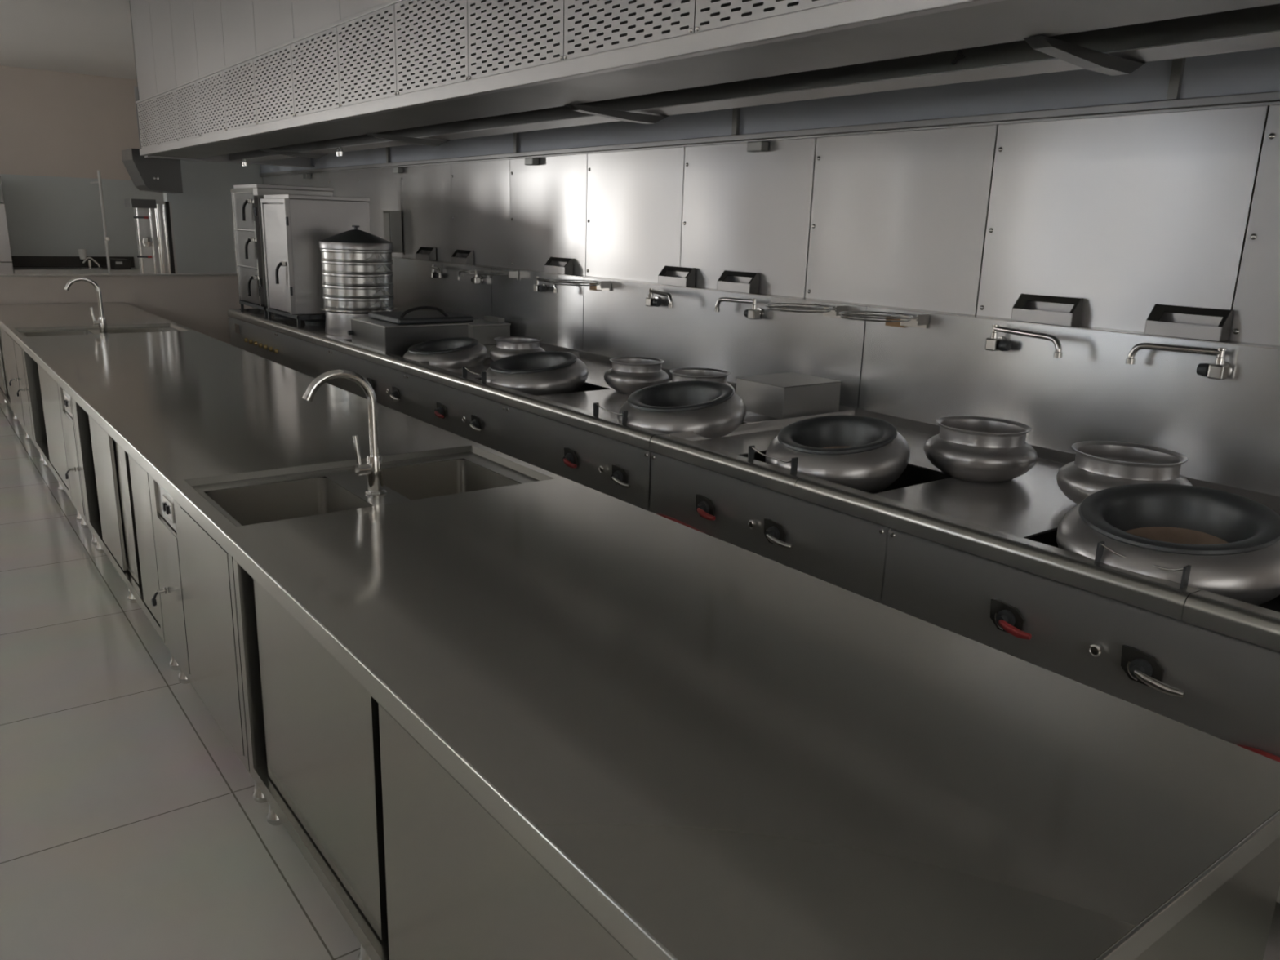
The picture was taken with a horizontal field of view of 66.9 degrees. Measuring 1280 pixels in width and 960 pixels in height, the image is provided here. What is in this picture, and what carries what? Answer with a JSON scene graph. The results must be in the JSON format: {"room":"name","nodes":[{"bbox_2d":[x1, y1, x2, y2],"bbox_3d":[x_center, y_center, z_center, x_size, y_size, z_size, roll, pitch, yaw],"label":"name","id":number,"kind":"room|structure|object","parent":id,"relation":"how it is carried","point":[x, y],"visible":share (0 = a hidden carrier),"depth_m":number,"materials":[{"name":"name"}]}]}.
{"room":"commercial kitchen","nodes":[
{"label":"commercial kitchen","id":0,"kind":"room"},
{"bbox_2d":[0,0,136,79],"bbox_3d":[-3.838,-3.011,4.031,7.820,0.100,18.930,-9,18,-36],"label":"ceiling","id":1,"kind":"structure","parent":0,"point":[83,37],"depth_m":10.01,"materials":[{"name":"paint"}]},
{"bbox_2d":[121,148,182,193],"bbox_3d":[-4.769,-3.580,9.364,0.420,1.539,0.519,-9,18,-36],"label":"hood","id":2,"kind":"object","parent":1,"relation":"hanging from","point":[147,174],"visible":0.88,"depth_m":9.36,"materials":[{"name":"grey metal"}]},
{"bbox_2d":[128,0,1279,178],"bbox_3d":[-1.010,-2.497,5.301,1.517,1.363,12.340,-9,18,-36],"label":"extraction hood","id":3,"kind":"object","parent":1,"relation":"hanging from","point":[286,87],"visible":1,"depth_m":3.69,"materials":[{"name":"silver metal"}]},
{"bbox_2d":[0,65,139,180],"bbox_3d":[-9.445,-3.428,11.679,7.620,3.280,0.150,-9,18,-36],"label":"wall","id":4,"kind":"structure","parent":0,"point":[53,123],"depth_m":12.72,"materials":[{"name":"beige paint"}]},
{"bbox_2d":[0,173,164,268],"bbox_3d":[-8.380,-2.945,12.548,4.620,1.970,0.011,-9,18,-36],"label":"wall","id":5,"kind":"structure","parent":4,"relation":"attached to","point":[46,215],"depth_m":12.96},
{"bbox_2d":[89,170,111,273],"bbox_3d":[-7.168,-3.056,12.955,0.060,2.048,0.777,-9,18,-36],"label":"pipe","id":6,"kind":"object","parent":4,"relation":"attached to","point":[106,238],"visible":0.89,"depth_m":12.60,"materials":[{"name":"grey metal"}]},
{"bbox_2d":[0,273,257,403],"bbox_3d":[-4.325,-1.290,8.538,3.340,1.030,0.150,-9,18,-36],"label":"wall","id":7,"kind":"structure","parent":0,"point":[201,303],"depth_m":8.44,"materials":[{"name":"beige paint"}]},
{"bbox_2d":[163,160,262,273],"bbox_3d":[-4.592,-2.973,10.503,1.010,3.280,0.150,-9,18,-36],"label":"wall","id":8,"kind":"structure","parent":0,"point":[202,215],"depth_m":10.40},
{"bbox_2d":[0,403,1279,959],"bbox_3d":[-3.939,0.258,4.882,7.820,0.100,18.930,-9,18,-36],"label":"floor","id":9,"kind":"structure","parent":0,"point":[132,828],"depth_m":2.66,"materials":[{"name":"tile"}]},
{"bbox_2d":[0,175,13,274],"bbox_3d":[-8.286,-2.792,12.049,0.740,1.929,0.700,-9,18,-36],"label":"fridge","id":10,"kind":"object","parent":9,"relation":"on","point":[6,260],"visible":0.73,"depth_m":11.93,"materials":[{"name":"silver metal"}]},
{"bbox_2d":[0,326,43,462],"bbox_3d":[-4.124,-0.782,7.156,1.011,0.757,2.442,-9,18,-36],"label":"base cabinet","id":11,"kind":"object","parent":9,"relation":"on","point":[14,390],"visible":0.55,"depth_m":6.50,"materials":[{"name":"silver metal"}]},
{"bbox_2d":[0,302,1279,959],"bbox_3d":[-2.119,-0.369,4.590,1.003,0.231,8.986,-9,18,-36],"label":"countertop","id":12,"kind":"structure","parent":11,"relation":"on","point":[720,749],"depth_m":1.57,"materials":[{"name":"silver metal"}]},
{"bbox_2d":[63,276,108,333],"bbox_3d":[-3.485,-1.094,6.100,0.221,0.364,0.060,-9,18,-36],"label":"gooseneck faucet","id":13,"kind":"object","parent":12,"relation":"on","point":[101,322],"visible":0.91,"depth_m":6.13,"materials":[{"name":"silver metal"}]},
{"bbox_2d":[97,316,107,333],"bbox_3d":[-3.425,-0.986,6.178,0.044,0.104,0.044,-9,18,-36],"label":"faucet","id":14,"kind":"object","parent":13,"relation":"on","point":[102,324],"depth_m":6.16,"materials":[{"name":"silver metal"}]},
{"bbox_2d":[14,323,187,336],"bbox_3d":[-3.513,-0.872,6.356,0.930,0.231,0.530,-9,18,-36],"label":"sink","id":15,"kind":"object","parent":12,"relation":"in","point":[141,327],"depth_m":6.46,"materials":[{"name":"silver metal"}]},
{"bbox_2d":[302,368,386,495],"bbox_3d":[-0.822,-0.128,2.707,0.221,0.364,0.060,-9,18,-36],"label":"gooseneck faucet","id":16,"kind":"object","parent":12,"relation":"on","point":[373,468],"visible":1,"depth_m":2.74,"materials":[{"name":"silver metal"}]},
{"bbox_2d":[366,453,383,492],"bbox_3d":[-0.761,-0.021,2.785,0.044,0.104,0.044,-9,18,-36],"label":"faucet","id":17,"kind":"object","parent":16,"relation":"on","point":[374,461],"depth_m":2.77,"materials":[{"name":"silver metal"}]},
{"bbox_2d":[184,445,554,526],"bbox_3d":[-0.795,0.110,2.910,0.930,0.231,0.535,-9,18,-36],"label":"sink","id":18,"kind":"object","parent":12,"relation":"in","point":[263,496],"depth_m":2.96,"materials":[{"name":"silver metal"}]},
{"bbox_2d":[22,348,81,521],"bbox_3d":[-2.920,-0.358,5.668,0.957,0.757,1.462,-9,18,-36],"label":"base cabinet","id":19,"kind":"object","parent":9,"relation":"on","point":[43,393],"visible":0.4,"depth_m":5.30,"materials":[{"name":"silver metal"}]},
{"bbox_2d":[11,256,140,274],"bbox_3d":[-7.474,-2.499,12.940,1.490,0.925,0.660,-9,18,-36],"label":"countertop","id":20,"kind":"structure","parent":9,"relation":"on","point":[21,264],"depth_m":12.86,"materials":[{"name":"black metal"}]},
{"bbox_2d":[77,248,86,259],"bbox_3d":[-7.307,-2.963,12.705,0.100,0.130,0.100,-9,18,-36],"label":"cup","id":21,"kind":"object","parent":20,"relation":"on","point":[82,252],"depth_m":12.68,"materials":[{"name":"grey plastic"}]},
{"bbox_2d":[77,248,102,269],"bbox_3d":[-7.249,-2.910,12.766,0.250,0.259,0.100,-9,18,-36],"label":"faucet","id":22,"kind":"object","parent":20,"relation":"on","point":[82,252],"visible":1,"depth_m":12.73,"materials":[{"name":"silver metal"}]},
{"bbox_2d":[109,257,131,269],"bbox_3d":[-7.019,-2.916,13.072,0.200,0.129,0.405,-9,18,-36],"label":"appliance","id":23,"kind":"object","parent":20,"relation":"on","point":[115,263],"visible":0.82,"depth_m":12.93,"materials":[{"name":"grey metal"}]},
{"bbox_2d":[57,382,97,545],"bbox_3d":[-2.362,-0.145,4.916,1.011,0.757,0.442,-9,18,-36],"label":"base cabinet","id":24,"kind":"object","parent":9,"relation":"on","point":[65,399],"visible":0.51,"depth_m":4.62,"materials":[{"name":"silver metal"}]},
{"bbox_2d":[62,389,72,417],"bbox_3d":[-2.693,-0.360,4.559,0.018,0.118,0.320,-9,18,-36],"label":"socket","id":25,"kind":"object","parent":24,"relation":"attached to","point":[67,402],"depth_m":4.57,"materials":[{"name":"white plastic"}]},
{"bbox_2d":[71,397,179,670],"bbox_3d":[-1.717,0.077,4.140,0.957,0.757,1.607,-9,18,-36],"label":"base cabinet","id":26,"kind":"object","parent":9,"relation":"on","point":[116,486],"visible":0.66,"depth_m":3.77,"materials":[{"name":"silver metal"}]},
{"bbox_2d":[124,198,177,273],"bbox_3d":[-4.799,-1.945,9.687,0.430,1.650,0.500,-9,18,-36],"label":"cabinet","id":27,"kind":"object","parent":9,"relation":"on","point":[153,219],"visible":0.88,"depth_m":9.66,"materials":[{"name":"grey metal"}]},
{"bbox_2d":[147,458,465,803],"bbox_3d":[-0.956,0.364,3.129,1.011,0.757,0.972,-9,18,-36],"label":"base cabinet","id":28,"kind":"object","parent":9,"relation":"on","point":[197,591],"visible":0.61,"depth_m":2.76,"materials":[{"name":"silver metal"}]},
{"bbox_2d":[162,494,175,524],"bbox_3d":[-1.449,0.089,2.979,0.007,0.065,0.120,-9,18,-36],"label":"socket","id":29,"kind":"object","parent":28,"relation":"attached to","point":[168,508],"depth_m":2.96,"materials":[{"name":"white plastic"}]},
{"bbox_2d":[227,256,494,385],"bbox_3d":[-2.203,-1.056,7.454,1.250,1.252,2.346,-9,18,-36],"label":"range","id":30,"kind":"object","parent":9,"relation":"on","point":[305,349],"visible":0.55,"depth_m":7.21,"materials":[{"name":"silver metal"}]},
{"bbox_2d":[239,300,286,317],"bbox_3d":[-2.858,-1.393,7.903,0.601,0.104,0.660,-9,18,-36],"label":"stand","id":31,"kind":"object","parent":30,"relation":"on","point":[242,303],"visible":0.12,"depth_m":7.75,"materials":[{"name":"grey metal"}]},
{"bbox_2d":[230,183,333,306],"bbox_3d":[-2.868,-1.882,7.764,0.666,0.908,0.620,-9,18,-36],"label":"cabinet","id":32,"kind":"object","parent":31,"relation":"on","point":[245,198],"visible":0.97,"depth_m":7.50,"materials":[{"name":"silver metal"}]},
{"bbox_2d":[266,307,325,327],"bbox_3d":[-2.412,-1.231,7.336,0.601,0.104,0.700,-9,18,-36],"label":"stand","id":33,"kind":"object","parent":30,"relation":"on","point":[313,319],"visible":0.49,"depth_m":7.13,"materials":[{"name":"grey metal"}]},
{"bbox_2d":[260,194,370,314],"bbox_3d":[-2.419,-1.681,7.203,0.666,0.828,0.570,-9,18,-36],"label":"cabinet","id":34,"kind":"object","parent":33,"relation":"on","point":[294,225],"visible":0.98,"depth_m":6.95,"materials":[{"name":"silver metal"}]},
{"bbox_2d":[320,306,397,336],"bbox_3d":[-1.988,-1.135,6.875,0.524,0.176,0.524,-9,18,-36],"label":"drum","id":35,"kind":"object","parent":30,"relation":"on","point":[338,322],"visible":0.44,"depth_m":6.67,"materials":[{"name":"silver metal"}]},
{"bbox_2d":[322,295,394,310],"bbox_3d":[-1.985,-1.259,6.842,0.484,0.079,0.484,-3,15,-17],"label":"basket","id":36,"kind":"object","parent":35,"relation":"on","point":[335,303],"visible":0.92,"depth_m":6.64,"materials":[{"name":"silver metal"}]},
{"bbox_2d":[322,283,393,297],"bbox_3d":[-1.982,-1.337,6.822,0.484,0.079,0.484,-3,15,-19],"label":"basket","id":37,"kind":"object","parent":36,"relation":"on","point":[331,291],"visible":0.84,"depth_m":6.62,"materials":[{"name":"grey metal"}]},
{"bbox_2d":[321,271,393,286],"bbox_3d":[-1.980,-1.415,6.802,0.484,0.079,0.484,4,15,8],"label":"basket","id":38,"kind":"object","parent":37,"relation":"on","point":[335,279],"visible":0.87,"depth_m":6.60,"materials":[{"name":"grey metal"}]},
{"bbox_2d":[320,259,393,274],"bbox_3d":[-1.978,-1.493,6.781,0.485,0.079,0.485,-7,17,-30],"label":"basket","id":39,"kind":"object","parent":38,"relation":"on","point":[331,267],"visible":0.91,"depth_m":6.58,"materials":[{"name":"grey metal"}]},
{"bbox_2d":[320,248,392,262],"bbox_3d":[-1.975,-1.571,6.761,0.485,0.079,0.485,3,15,6],"label":"basket","id":40,"kind":"object","parent":39,"relation":"on","point":[329,255],"visible":0.93,"depth_m":6.56,"materials":[{"name":"grey metal"}]},
{"bbox_2d":[319,225,393,249],"bbox_3d":[-1.972,-1.687,6.731,0.494,0.158,0.494,-9,18,-36],"label":"lid","id":41,"kind":"object","parent":40,"relation":"on","point":[353,239],"visible":1,"depth_m":6.58,"materials":[{"name":"silver metal"}]},
{"bbox_2d":[415,246,435,260],"bbox_3d":[-1.679,-1.774,7.588,0.060,0.098,0.240,-9,18,-36],"label":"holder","id":42,"kind":"object","parent":30,"relation":"on","point":[424,253],"visible":1,"depth_m":7.56,"materials":[{"name":"silver metal"}]},
{"bbox_2d":[429,264,441,278],"bbox_3d":[-1.515,-1.560,7.276,0.073,0.102,0.248,-6,17,-28],"label":"faucet","id":43,"kind":"object","parent":30,"relation":"attached to","point":[433,274],"visible":1,"depth_m":7.32,"materials":[{"name":"silver metal"}]},
{"bbox_2d":[451,248,473,264],"bbox_3d":[-1.305,-1.638,7.113,0.060,0.098,0.240,-9,18,-36],"label":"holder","id":44,"kind":"object","parent":30,"relation":"on","point":[460,256],"visible":1,"depth_m":7.09,"materials":[{"name":"silver metal"}]},
{"bbox_2d":[457,269,483,284],"bbox_3d":[-1.210,-1.452,6.896,0.071,0.102,0.245,-12,20,-42],"label":"faucet","id":45,"kind":"object","parent":30,"relation":"attached to","point":[476,279],"visible":0.76,"depth_m":6.84,"materials":[{"name":"silver metal"}]},
{"bbox_2d":[329,266,591,414],"bbox_3d":[-1.160,-0.673,6.104,1.280,1.252,1.141,-9,18,-36],"label":"range","id":46,"kind":"object","parent":9,"relation":"on","point":[557,319],"visible":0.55,"depth_m":6.08,"materials":[{"name":"silver metal"}]},
{"bbox_2d":[347,306,473,355],"bbox_3d":[-1.420,-0.953,6.024,0.625,0.284,0.550,-9,18,-36],"label":"fryer","id":47,"kind":"object","parent":46,"relation":"on","point":[393,332],"visible":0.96,"depth_m":5.84,"materials":[{"name":"grey metal"}]},
{"bbox_2d":[347,329,353,334],"bbox_3d":[-1.808,-0.920,6.048,0.027,0.028,0.028,-9,18,-36],"label":"tap","id":48,"kind":"object","parent":47,"relation":"on","point":[349,332],"depth_m":6.04,"materials":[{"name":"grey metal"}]},
{"bbox_2d":[403,337,487,368],"bbox_3d":[-1.120,-0.694,5.571,0.483,0.225,0.486,-9,18,-36],"label":"ring","id":49,"kind":"object","parent":46,"relation":"on","point":[456,352],"visible":0.77,"depth_m":5.43,"materials":[{"name":"grey metal"}]},
{"bbox_2d":[467,315,511,344],"bbox_3d":[-1.076,-1.016,6.550,0.286,0.164,0.316,-9,18,-36],"label":"box","id":50,"kind":"object","parent":46,"relation":"on","point":[486,330],"visible":0.66,"depth_m":6.44,"materials":[{"name":"grey metal"}]},
{"bbox_2d":[465,270,518,279],"bbox_3d":[-1.017,-1.373,6.473,0.297,0.057,0.302,-9,18,-36],"label":"faucet","id":51,"kind":"object","parent":46,"relation":"attached to","point":[510,274],"visible":1,"depth_m":6.42,"materials":[{"name":"silver metal"}]},
{"bbox_2d":[533,275,558,293],"bbox_3d":[-0.574,-1.219,6.079,0.071,0.102,0.326,-7,17,-30],"label":"faucet","id":52,"kind":"object","parent":46,"relation":"attached to","point":[537,287],"visible":0.84,"depth_m":6.15,"materials":[{"name":"silver metal"}]},
{"bbox_2d":[544,256,573,274],"bbox_3d":[-0.514,-1.353,6.108,0.060,0.098,0.240,-9,18,-36],"label":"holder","id":53,"kind":"object","parent":46,"relation":"on","point":[561,265],"visible":1,"depth_m":6.09,"materials":[{"name":"silver metal"}]},
{"bbox_2d":[405,276,874,511],"bbox_3d":[-0.157,-0.310,4.829,1.280,1.252,2.176,-9,18,-36],"label":"range","id":54,"kind":"object","parent":9,"relation":"on","point":[579,437],"visible":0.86,"depth_m":4.64,"materials":[{"name":"silver metal"}]},
{"bbox_2d":[488,336,545,361],"bbox_3d":[-0.691,-0.721,5.484,0.322,0.154,0.322,-9,18,-36],"label":"pot","id":55,"kind":"object","parent":54,"relation":"on","point":[506,346],"visible":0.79,"depth_m":5.38,"materials":[{"name":"silver metal"}]},
{"bbox_2d":[485,351,588,395],"bbox_3d":[-0.527,-0.507,4.878,0.532,0.248,0.535,-9,18,-36],"label":"ring","id":56,"kind":"object","parent":54,"relation":"on","point":[546,372],"visible":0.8,"depth_m":4.71,"materials":[{"name":"grey metal"}]},
{"bbox_2d":[550,279,611,290],"bbox_3d":[-0.377,-1.142,5.660,0.297,0.057,0.302,-9,18,-36],"label":"holder","id":57,"kind":"object","parent":54,"relation":"attached to","point":[602,285],"visible":1,"depth_m":5.61,"materials":[{"name":"metal"}]},
{"bbox_2d":[589,284,599,290],"bbox_3d":[-0.271,-1.146,5.759,0.002,0.038,0.100,-9,18,-36],"label":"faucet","id":58,"kind":"object","parent":54,"relation":"attached to","point":[591,287],"visible":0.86,"depth_m":5.77,"materials":[{"name":"brown"}]},
{"bbox_2d":[604,356,669,394],"bbox_3d":[-0.017,-0.511,4.757,0.322,0.154,0.322,-9,18,-36],"label":"pot","id":59,"kind":"object","parent":54,"relation":"on","point":[628,375],"visible":0.92,"depth_m":4.64,"materials":[{"name":"silver metal"}]},
{"bbox_2d":[645,288,673,307],"bbox_3d":[0.123,-0.967,5.180,0.074,0.102,0.304,-5,16,-25],"label":"faucet","id":60,"kind":"object","parent":54,"relation":"attached to","point":[651,301],"visible":1,"depth_m":5.24,"materials":[{"name":"silver metal"}]},
{"bbox_2d":[657,265,695,286],"bbox_3d":[0.195,-1.096,5.207,0.060,0.098,0.240,-9,18,-36],"label":"tray","id":61,"kind":"object","parent":54,"relation":"on","point":[668,275],"visible":1,"depth_m":5.20,"materials":[{"name":"silver metal"}]},
{"bbox_2d":[617,380,746,438],"bbox_3d":[0.169,-0.255,3.959,0.521,0.264,0.524,-9,18,-36],"label":"ring","id":62,"kind":"object","parent":54,"relation":"on","point":[708,409],"visible":0.84,"depth_m":3.80,"materials":[{"name":"grey metal"}]},
{"bbox_2d":[668,367,734,391],"bbox_3d":[0.268,-0.414,4.410,0.329,0.158,0.329,-9,18,-36],"label":"pot","id":63,"kind":"object","parent":54,"relation":"on","point":[686,373],"visible":0.4,"depth_m":4.43,"materials":[{"name":"silver metal"}]},
{"bbox_2d":[716,270,759,293],"bbox_3d":[0.488,-0.990,4.835,0.060,0.098,0.240,-9,18,-36],"label":"tray","id":64,"kind":"object","parent":54,"relation":"on","point":[729,281],"visible":1,"depth_m":4.82,"materials":[{"name":"silver metal"}]},
{"bbox_2d":[714,297,764,319],"bbox_3d":[0.483,-0.848,4.749,0.069,0.102,0.281,-10,19,-39],"label":"faucet","id":65,"kind":"object","parent":54,"relation":"attached to","point":[754,313],"visible":1,"depth_m":4.68,"materials":[{"name":"silver metal"}]},
{"bbox_2d":[735,372,842,419],"bbox_3d":[0.647,-0.364,4.256,0.356,0.160,0.301,-9,18,-36],"label":"box","id":66,"kind":"object","parent":54,"relation":"on","point":[787,394],"visible":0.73,"depth_m":4.15,"materials":[{"name":"grey metal"}]},
{"bbox_2d":[764,302,848,318],"bbox_3d":[0.703,-0.751,4.287,0.297,0.057,0.302,-9,18,-36],"label":"holder","id":67,"kind":"object","parent":54,"relation":"attached to","point":[828,311],"visible":1,"depth_m":4.25,"materials":[{"name":"silver metal"}]},
{"bbox_2d":[232,556,1279,959],"bbox_3d":[-0.032,0.686,1.999,0.957,0.757,2.002,-9,18,-36],"label":"base cabinet","id":68,"kind":"object","parent":9,"relation":"on","point":[416,867],"visible":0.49,"depth_m":1.71,"materials":[{"name":"silver metal"}]},
{"bbox_2d":[648,305,1279,903],"bbox_3d":[1.430,0.264,2.814,1.280,1.252,3.073,-9,18,-36],"label":"range","id":69,"kind":"object","parent":9,"relation":"on","point":[984,563],"visible":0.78,"depth_m":3.02,"materials":[{"name":"silver metal"}]},
{"bbox_2d":[765,414,910,493],"bbox_3d":[0.676,-0.072,3.334,0.483,0.256,0.486,-9,18,-36],"label":"ring","id":70,"kind":"object","parent":69,"relation":"on","point":[866,454],"visible":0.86,"depth_m":3.19,"materials":[{"name":"grey metal"}]},
{"bbox_2d":[838,311,929,328],"bbox_3d":[0.963,-0.657,3.958,0.297,0.057,0.302,-9,18,-36],"label":"holder","id":71,"kind":"object","parent":69,"relation":"attached to","point":[922,321],"visible":1,"depth_m":3.92,"materials":[{"name":"silver metal"}]},
{"bbox_2d":[885,316,905,327],"bbox_3d":[1.069,-0.662,4.056,0.002,0.038,0.100,-9,18,-36],"label":"tape patch","id":72,"kind":"object","parent":69,"relation":"attached to","point":[892,324],"visible":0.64,"depth_m":4.06,"materials":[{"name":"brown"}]},
{"bbox_2d":[924,415,1037,483],"bbox_3d":[1.153,-0.102,3.284,0.366,0.175,0.366,-9,18,-36],"label":"pot","id":73,"kind":"object","parent":69,"relation":"on","point":[978,449],"visible":1,"depth_m":3.17,"materials":[{"name":"silver metal"}]},
{"bbox_2d":[985,324,1062,357],"bbox_3d":[1.410,-0.502,3.531,0.075,0.102,0.361,-5,16,-25],"label":"faucet","id":74,"kind":"object","parent":69,"relation":"attached to","point":[994,343],"visible":1,"depth_m":3.60,"materials":[{"name":"silver metal"}]},
{"bbox_2d":[1010,293,1084,326],"bbox_3d":[1.492,-0.627,3.558,0.060,0.098,0.240,-9,18,-36],"label":"tray","id":75,"kind":"object","parent":69,"relation":"on","point":[1032,308],"visible":1,"depth_m":3.55,"materials":[{"name":"silver metal"}]},
{"bbox_2d":[1056,440,1192,505],"bbox_3d":[1.450,0.003,2.905,0.374,0.179,0.374,-9,18,-36],"label":"pot","id":76,"kind":"object","parent":69,"relation":"on","point":[1098,465],"visible":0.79,"depth_m":2.84,"materials":[{"name":"silver metal"}]},
{"bbox_2d":[1056,483,1279,605],"bbox_3d":[1.355,0.177,2.460,0.549,0.256,0.552,-9,18,-36],"label":"ring","id":77,"kind":"object","parent":69,"relation":"on","point":[1230,542],"visible":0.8,"depth_m":2.41,"materials":[{"name":"silver metal"}]},
{"bbox_2d":[1125,342,1231,379],"bbox_3d":[1.745,-0.394,3.143,0.068,0.102,0.306,-10,19,-39],"label":"faucet","id":78,"kind":"object","parent":69,"relation":"attached to","point":[1220,369],"visible":1,"depth_m":3.07,"materials":[{"name":"silver metal"}]},
{"bbox_2d":[1143,303,1233,341],"bbox_3d":[1.794,-0.517,3.175,0.060,0.098,0.240,-9,18,-36],"label":"tray","id":79,"kind":"object","parent":69,"relation":"on","point":[1167,320],"visible":1,"depth_m":3.17,"materials":[{"name":"silver metal"}]},
{"bbox_2d":[262,101,1279,346],"bbox_3d":[-0.860,-1.867,6.700,0.219,3.280,18.530,-9,18,-36],"label":"wall","id":80,"kind":"structure","parent":0,"point":[1125,215],"depth_m":3.98,"materials":[{"name":"silver metal"}]},
{"bbox_2d":[382,210,402,252],"bbox_3d":[-2.036,-2.044,7.974,0.107,0.330,0.140,-9,18,-36],"label":"control box","id":81,"kind":"object","parent":80,"relation":"attached to","point":[393,233],"visible":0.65,"depth_m":7.92,"materials":[{"name":"silver metal"}]},
{"bbox_2d":[391,257,397,311],"bbox_3d":[-2.234,-1.692,8.309,0.016,0.444,0.717,-9,18,-36],"label":"backsplash","id":82,"kind":"structure","parent":80,"relation":"attached to","point":[393,266],"depth_m":8.05,"materials":[{"name":"silver metal"}]},
{"bbox_2d":[395,257,492,319],"bbox_3d":[-1.528,-1.435,7.408,0.020,0.444,1.625,-9,18,-36],"label":"backsplash","id":83,"kind":"structure","parent":80,"relation":"attached to","point":[415,286],"depth_m":7.34,"materials":[{"name":"silver metal"}]},
{"bbox_2d":[492,267,584,351],"bbox_3d":[-0.687,-1.133,6.346,0.012,0.444,1.139,-9,18,-36],"label":"backsplash","id":84,"kind":"structure","parent":80,"relation":"attached to","point":[557,319],"depth_m":6.28,"materials":[{"name":"silver metal"}]},
{"bbox_2d":[582,277,866,408],"bbox_3d":[0.317,-0.770,5.071,0.011,0.444,2.174,-9,18,-36],"label":"backsplash","id":85,"kind":"structure","parent":80,"relation":"attached to","point":[618,322],"depth_m":4.92,"materials":[{"name":"silver metal"}]},
{"bbox_2d":[858,306,1279,496],"bbox_3d":[1.900,-0.196,3.053,0.019,0.444,3.071,-9,18,-36],"label":"backsplash","id":86,"kind":"structure","parent":80,"relation":"attached to","point":[1228,429],"depth_m":3.43,"materials":[{"name":"silver metal"}]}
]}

